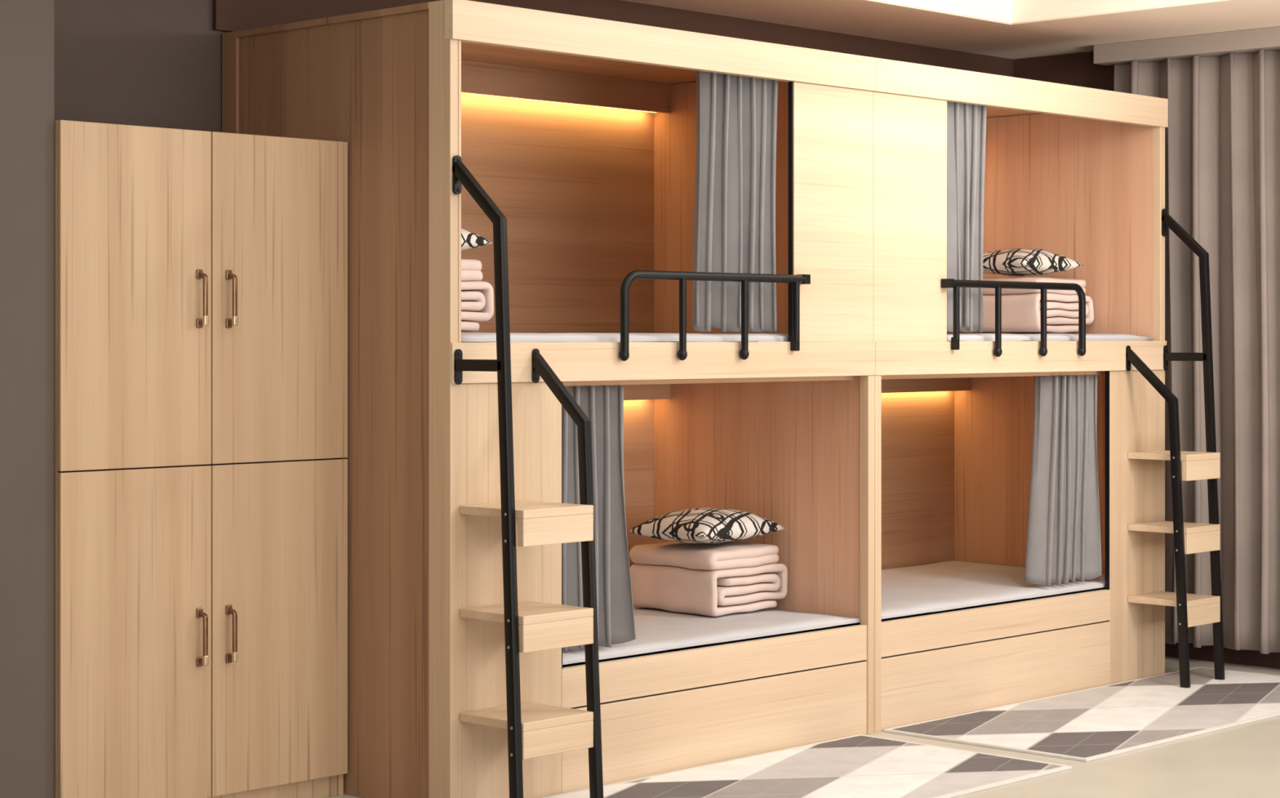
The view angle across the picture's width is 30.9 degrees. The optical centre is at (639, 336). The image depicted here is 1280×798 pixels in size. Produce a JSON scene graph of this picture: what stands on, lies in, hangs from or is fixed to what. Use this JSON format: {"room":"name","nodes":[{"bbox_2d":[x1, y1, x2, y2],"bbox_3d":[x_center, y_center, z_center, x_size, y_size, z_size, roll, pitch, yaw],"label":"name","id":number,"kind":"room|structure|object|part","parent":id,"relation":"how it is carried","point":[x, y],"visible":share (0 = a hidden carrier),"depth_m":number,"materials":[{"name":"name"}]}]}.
{"room":"dormitory","nodes":[
{"label":"dormitory","id":0,"kind":"room"},
{"bbox_2d":[0,0,53,797],"bbox_3d":[-3.528,-0.053,4.477,0.605,2.800,5.107,0,0,44],"label":"wall","id":1,"kind":"structure","parent":0,"point":[26,26],"depth_m":6.06,"materials":[{"name":"grey paint"}]},
{"bbox_2d":[53,0,229,132],"bbox_3d":[-1.933,-0.053,6.656,0.100,2.800,10.460,0,0,44],"label":"wall","id":2,"kind":"structure","parent":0,"point":[144,63],"depth_m":7.02,"materials":[{"name":"grey paint"}]},
{"bbox_2d":[212,0,1013,76],"bbox_3d":[0.165,-1.093,8.765,0.020,0.280,4.310,0,0,44],"label":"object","id":3,"kind":"structure","parent":2,"relation":"attached to","point":[228,15],"depth_m":8.66,"materials":[{"name":"brown paint"}]},
{"bbox_2d":[324,656,1279,797],"bbox_3d":[1.166,1.397,3.693,8.675,0.100,10.460,0,0,44],"label":"floor","id":4,"kind":"structure","parent":0,"point":[1241,760],"depth_m":7.23,"materials":[{"name":"beige tile"}]},
{"bbox_2d":[53,120,347,797],"bbox_3d":[-1.404,0.389,6.654,0.664,1.917,0.967,0,0,44],"label":"locker","id":5,"kind":"object","parent":4,"relation":"on","point":[201,277],"visible":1,"depth_m":6.41,"materials":[{"name":"brown wood"}]},
{"bbox_3d":[-1.365,-0.107,6.281,0.018,0.925,0.482,0,0,44],"label":"door","id":6,"kind":"part","parent":5,"relation":"part of","materials":[{"name":"brown wood"}]},
{"bbox_3d":[-1.365,0.820,6.281,0.018,0.922,0.482,0,0,44],"label":"door","id":7,"kind":"part","parent":5,"relation":"part of","materials":[{"name":"brown wood"}]},
{"bbox_3d":[-1.030,0.820,6.632,0.018,0.922,0.482,0,0,44],"label":"door","id":8,"kind":"part","parent":5,"relation":"part of","materials":[{"name":"brown wood"}]},
{"bbox_3d":[-1.030,-0.107,6.632,0.018,0.925,0.482,0,0,44],"label":"door","id":9,"kind":"part","parent":5,"relation":"part of","materials":[{"name":"brown wood"}]},
{"bbox_2d":[222,0,875,797],"bbox_3d":[-0.251,0.201,7.551,1.079,2.293,1.919,0,0,44],"label":"bunk bed","id":10,"kind":"object","parent":4,"relation":"on","point":[580,131],"visible":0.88,"depth_m":7.23,"materials":[{"name":"brown wood"}]},
{"bbox_3d":[-0.921,-0.935,6.870,0.898,0.020,0.008,0,0,44],"label":"trim","id":11,"kind":"part","parent":10,"relation":"part of","materials":[{"name":"brown wood"}]},
{"bbox_3d":[-0.913,0.201,6.885,1.043,2.292,0.026,0,0,44],"label":"panel","id":12,"kind":"part","parent":10,"relation":"part of","materials":[{"name":"brown wood"}]},
{"bbox_3d":[-0.378,0.740,6.672,0.021,1.214,0.408,0,0,44],"label":"panel","id":13,"kind":"part","parent":10,"relation":"part of","materials":[{"name":"brown wood"}]},
{"bbox_2d":[452,155,603,797],"bbox_3d":[-0.317,0.415,6.523,0.286,1.847,0.328,0,0,44],"label":"ladder","id":14,"kind":"object","parent":10,"relation":"attached to","point":[535,729],"visible":1,"depth_m":6.43,"materials":[{"name":"black metal"}]},
{"bbox_3d":[-0.512,-0.453,6.503,0.014,0.110,0.026,0,0,44],"label":"mount plate","id":15,"kind":"part","parent":14,"relation":"part of","materials":[{"name":"black metal"}]},
{"bbox_3d":[-0.508,0.085,6.500,0.010,0.100,0.026,0,0,44],"label":"mount plate","id":16,"kind":"part","parent":14,"relation":"part of","materials":[{"name":"black metal"}]},
{"bbox_3d":[-0.301,0.085,6.716,0.010,0.100,0.026,0,0,44],"label":"mount plate","id":17,"kind":"part","parent":14,"relation":"part of","materials":[{"name":"black metal"}]},
{"bbox_3d":[-0.595,0.201,7.890,0.020,2.292,1.866,0,0,44],"label":"panel","id":18,"kind":"part","parent":10,"relation":"part of","materials":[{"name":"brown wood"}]},
{"bbox_2d":[562,385,635,653],"bbox_3d":[-0.166,0.545,6.983,0.092,0.792,0.348,0,0,44],"label":"privacy curtain","id":19,"kind":"object","parent":10,"relation":"hanging from","point":[603,405],"visible":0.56,"depth_m":7.01,"materials":[{"name":"grey fabric"}]},
{"bbox_2d":[461,332,788,342],"bbox_3d":[-0.230,0.016,7.544,0.955,0.058,1.838,0,0,44],"label":"mattress","id":20,"kind":"object","parent":10,"relation":"on","point":[465,336],"visible":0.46,"depth_m":7.05,"materials":[{"name":"white fabric"}]},
{"bbox_2d":[461,257,493,331],"bbox_3d":[-0.724,-0.125,7.045,0.408,0.222,0.408,0,0,44],"label":"quilt","id":21,"kind":"object","parent":20,"relation":"on","point":[477,304],"visible":0.09,"depth_m":7.00,"materials":[{"name":"fabric"}]},
{"bbox_2d":[461,228,492,250],"bbox_3d":[-0.701,-0.301,7.041,0.332,0.110,0.409,0,0,44],"label":"patterned pillow","id":22,"kind":"object","parent":21,"relation":"on","point":[469,240],"visible":0.07,"depth_m":7.04,"materials":[{"name":"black fabric"}]},
{"bbox_3d":[0.086,0.140,7.239,0.015,0.016,1.846,0,0,44],"label":"curtain rail","id":23,"kind":"part","parent":10,"relation":"part of","materials":[{"name":"brown wood"}]},
{"bbox_3d":[0.126,0.074,7.192,0.030,0.115,1.916,0,0,44],"label":"rail","id":24,"kind":"part","parent":10,"relation":"part of","materials":[{"name":"brown wood"}]},
{"bbox_2d":[562,604,860,667],"bbox_3d":[-0.230,0.970,7.544,0.955,0.051,1.838,0,0,44],"label":"mattress","id":25,"kind":"object","parent":10,"relation":"on","point":[657,631],"visible":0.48,"depth_m":7.56,"materials":[{"name":"white fabric"}]},
{"bbox_2d":[630,540,788,615],"bbox_3d":[0.237,0.830,8.066,0.410,0.226,0.406,0,0,44],"label":"quilt","id":26,"kind":"object","parent":25,"relation":"on","point":[728,577],"visible":0.99,"depth_m":7.92,"materials":[{"name":"fabric"}]},
{"bbox_2d":[626,507,786,543],"bbox_3d":[0.232,0.652,8.017,0.340,0.120,0.460,0,0,41],"label":"patterned pillow","id":27,"kind":"object","parent":26,"relation":"on","point":[697,525],"visible":1,"depth_m":7.90,"materials":[{"name":"black fabric"}]},
{"bbox_3d":[0.262,1.224,7.340,0.022,0.247,1.444,0,0,44],"label":"drawer","id":28,"kind":"part","parent":10,"relation":"part of","materials":[{"name":"brown wood"}]},
{"bbox_2d":[618,270,810,360],"bbox_3d":[0.241,-0.064,7.274,0.040,0.277,0.877,0,0,44],"label":"guard rail","id":29,"kind":"object","parent":10,"relation":"attached to","point":[682,276],"visible":1,"depth_m":7.21,"materials":[{"name":"black metal"}]},
{"bbox_2d":[692,70,777,331],"bbox_3d":[0.303,-0.461,7.481,0.087,0.892,0.410,0,0,44],"label":"privacy curtain","id":30,"kind":"object","parent":10,"relation":"hanging from","point":[735,215],"visible":0.88,"depth_m":7.46,"materials":[{"name":"grey fabric"}]},
{"bbox_3d":[0.640,-0.407,7.737,0.022,0.849,0.419,0,0,44],"label":"panel","id":31,"kind":"part","parent":10,"relation":"part of","materials":[{"name":"brown wood"}]},
{"bbox_3d":[0.772,0.740,7.876,0.036,1.214,0.035,0,0,44],"label":"post","id":32,"kind":"part","parent":10,"relation":"part of","materials":[{"name":"brown wood"}]},
{"bbox_2d":[541,733,1071,797],"bbox_3d":[0.418,1.342,6.864,0.838,0.008,1.810,0,0,44],"label":"patterned rug","id":33,"kind":"object","parent":4,"relation":"on","point":[859,765],"visible":0.98,"depth_m":7.10,"materials":[{"name":"fabric"}]},
{"bbox_2d":[873,57,1168,732],"bbox_3d":[1.063,0.201,8.926,1.079,2.293,1.882,0,0,44],"label":"bunk bed","id":34,"kind":"object","parent":4,"relation":"on","point":[1076,173],"visible":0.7,"depth_m":9.08,"materials":[{"name":"brown wood"}]},
{"bbox_3d":[0.798,0.740,7.902,0.036,1.214,0.035,0,0,44],"label":"post","id":35,"kind":"part","parent":34,"relation":"part of","materials":[{"name":"brown wood"}]},
{"bbox_3d":[0.931,-0.407,8.041,0.022,0.849,0.419,0,0,44],"label":"panel","id":36,"kind":"part","parent":34,"relation":"part of","materials":[{"name":"brown wood"}]},
{"bbox_3d":[0.709,0.201,9.254,0.020,2.292,1.829,0,0,44],"label":"panel","id":37,"kind":"part","parent":34,"relation":"part of","materials":[{"name":"brown wood"}]},
{"bbox_2d":[946,101,986,332],"bbox_3d":[1.141,-0.461,8.356,0.089,0.892,0.325,0,0,44],"label":"privacy curtain","id":38,"kind":"object","parent":34,"relation":"hanging from","point":[966,122],"visible":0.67,"depth_m":8.36,"materials":[{"name":"grey fabric"}]},
{"bbox_2d":[881,560,1105,621],"bbox_3d":[1.072,0.970,8.906,0.955,0.051,1.803,0,0,44],"label":"mattress","id":39,"kind":"object","parent":34,"relation":"on","point":[911,591],"visible":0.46,"depth_m":8.76,"materials":[{"name":"white fabric"}]},
{"bbox_3d":[1.309,1.224,8.437,0.022,0.247,1.444,0,0,44],"label":"drawer","id":40,"kind":"part","parent":34,"relation":"part of","materials":[{"name":"brown wood"}]},
{"bbox_3d":[1.391,0.140,8.603,0.015,0.016,1.809,0,0,44],"label":"curtain rail","id":41,"kind":"part","parent":34,"relation":"part of","materials":[{"name":"brown wood"}]},
{"bbox_2d":[941,278,1085,356],"bbox_3d":[1.375,-0.064,8.460,0.040,0.277,0.877,0,0,44],"label":"guard rail","id":42,"kind":"object","parent":34,"relation":"attached to","point":[956,284],"visible":1,"depth_m":8.41,"materials":[{"name":"black metal"}]},
{"bbox_3d":[1.438,0.074,8.566,0.030,0.115,1.880,0,0,44],"label":"rail","id":43,"kind":"part","parent":34,"relation":"part of","materials":[{"name":"brown wood"}]},
{"bbox_2d":[946,333,1152,341],"bbox_3d":[1.072,0.016,8.906,0.955,0.058,1.803,0,0,44],"label":"mattress","id":44,"kind":"object","parent":34,"relation":"on","point":[963,336],"visible":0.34,"depth_m":8.71,"materials":[{"name":"white fabric"}]},
{"bbox_2d":[960,276,1093,333],"bbox_3d":[1.545,-0.127,9.391,0.436,0.226,0.413,0,0,44],"label":"quilt","id":45,"kind":"object","parent":44,"relation":"on","point":[1020,308],"visible":0.55,"depth_m":9.21,"materials":[{"name":"fabric"}]},
{"bbox_2d":[982,248,1082,275],"bbox_3d":[1.531,-0.298,9.348,0.400,0.111,0.340,0,0,-43],"label":"patterned pillow","id":46,"kind":"object","parent":45,"relation":"on","point":[1014,261],"visible":0.92,"depth_m":9.23,"materials":[{"name":"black fabric"}]},
{"bbox_2d":[1024,374,1102,586],"bbox_3d":[1.619,0.545,8.855,0.098,0.792,0.399,0,0,44],"label":"privacy curtain","id":47,"kind":"object","parent":34,"relation":"hanging from","point":[1064,540],"visible":1,"depth_m":8.81,"materials":[{"name":"grey fabric"}]},
{"bbox_3d":[1.936,0.740,9.093,0.021,1.214,0.370,0,0,44],"label":"panel","id":48,"kind":"part","parent":34,"relation":"part of","materials":[{"name":"brown wood"}]},
{"bbox_2d":[1125,208,1225,687],"bbox_3d":[2.085,0.415,9.036,0.286,1.847,0.304,0,0,44],"label":"ladder","id":49,"kind":"object","parent":34,"relation":"attached to","point":[1193,609],"visible":1,"depth_m":8.98,"materials":[{"name":"black metal"}]},
{"bbox_3d":[1.902,0.085,9.021,0.010,0.100,0.026,0,0,44],"label":"mount plate","id":50,"kind":"part","parent":49,"relation":"part of","materials":[{"name":"black metal"}]},
{"bbox_3d":[2.088,-0.453,9.225,0.014,0.110,0.026,0,0,44],"label":"mount plate","id":51,"kind":"part","parent":49,"relation":"part of","materials":[{"name":"black metal"}]},
{"bbox_3d":[2.092,0.085,9.221,0.010,0.100,0.026,0,0,44],"label":"mount plate","id":52,"kind":"part","parent":49,"relation":"part of","materials":[{"name":"black metal"}]},
{"bbox_2d":[883,666,1279,760],"bbox_3d":[1.841,1.342,8.374,0.808,0.008,2.080,0,0,44],"label":"patterned rug","id":53,"kind":"object","parent":4,"relation":"on","point":[1095,722],"visible":0.97,"depth_m":8.19,"materials":[{"name":"fabric"}]},
{"bbox_2d":[622,0,1115,59],"bbox_3d":[1.168,-1.343,3.623,8.575,0.220,10.360,0,0,44],"label":"ceiling","id":54,"kind":"structure","parent":0,"point":[982,27],"depth_m":9.11,"materials":[{"name":"beige paint"}]},
{"bbox_2d":[873,0,1011,23],"bbox_3d":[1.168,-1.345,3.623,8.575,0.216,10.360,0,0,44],"label":"ceiling light","id":55,"kind":"object","parent":54,"relation":"on","point":[885,11],"depth_m":8.96,"materials":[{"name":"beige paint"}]},
{"bbox_2d":[1011,0,1279,42],"bbox_3d":[4.115,-1.303,7.307,6.405,0.140,0.960,0,0,44],"label":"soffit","id":56,"kind":"structure","parent":54,"relation":"attached to","point":[1221,15],"depth_m":9.08,"materials":[{"name":"beige paint"}]},
{"bbox_2d":[1011,0,1219,23],"bbox_3d":[3.784,-1.305,6.956,6.399,0.136,0.006,0,0,44],"label":"tray edge","id":57,"kind":"object","parent":56,"relation":"attached to","point":[1022,11],"visible":1,"depth_m":8.97,"materials":[{"name":"beige paint"}]},
{"bbox_2d":[1013,51,1114,91],"bbox_3d":[4.781,-0.053,7.404,8.575,2.800,0.100,0,0,44],"label":"wall","id":58,"kind":"structure","parent":0,"point":[1079,69],"depth_m":10.11,"materials":[{"name":"brown paint"}]},
{"bbox_2d":[1093,26,1279,66],"bbox_3d":[4.882,-1.193,7.107,8.020,0.080,0.190,0,0,44],"label":"trim pelmet","id":59,"kind":"structure","parent":58,"relation":"attached to","point":[1246,41],"depth_m":9.50,"materials":[{"name":"white paint"}]},
{"bbox_2d":[1113,49,1279,653],"bbox_3d":[4.183,0.062,7.766,6.006,2.428,0.174,0,0,44],"label":"drape","id":60,"kind":"object","parent":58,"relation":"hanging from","point":[1222,135],"visible":0.59,"depth_m":9.45,"materials":[{"name":"beige fabric"}]},
{"bbox_2d":[1164,642,1279,668],"bbox_3d":[4.742,1.302,7.362,8.575,0.090,0.015,0,0,44],"label":"baseboard","id":61,"kind":"structure","parent":58,"relation":"attached to","point":[1250,657],"depth_m":9.54,"materials":[{"name":"black wood"}]}
]}

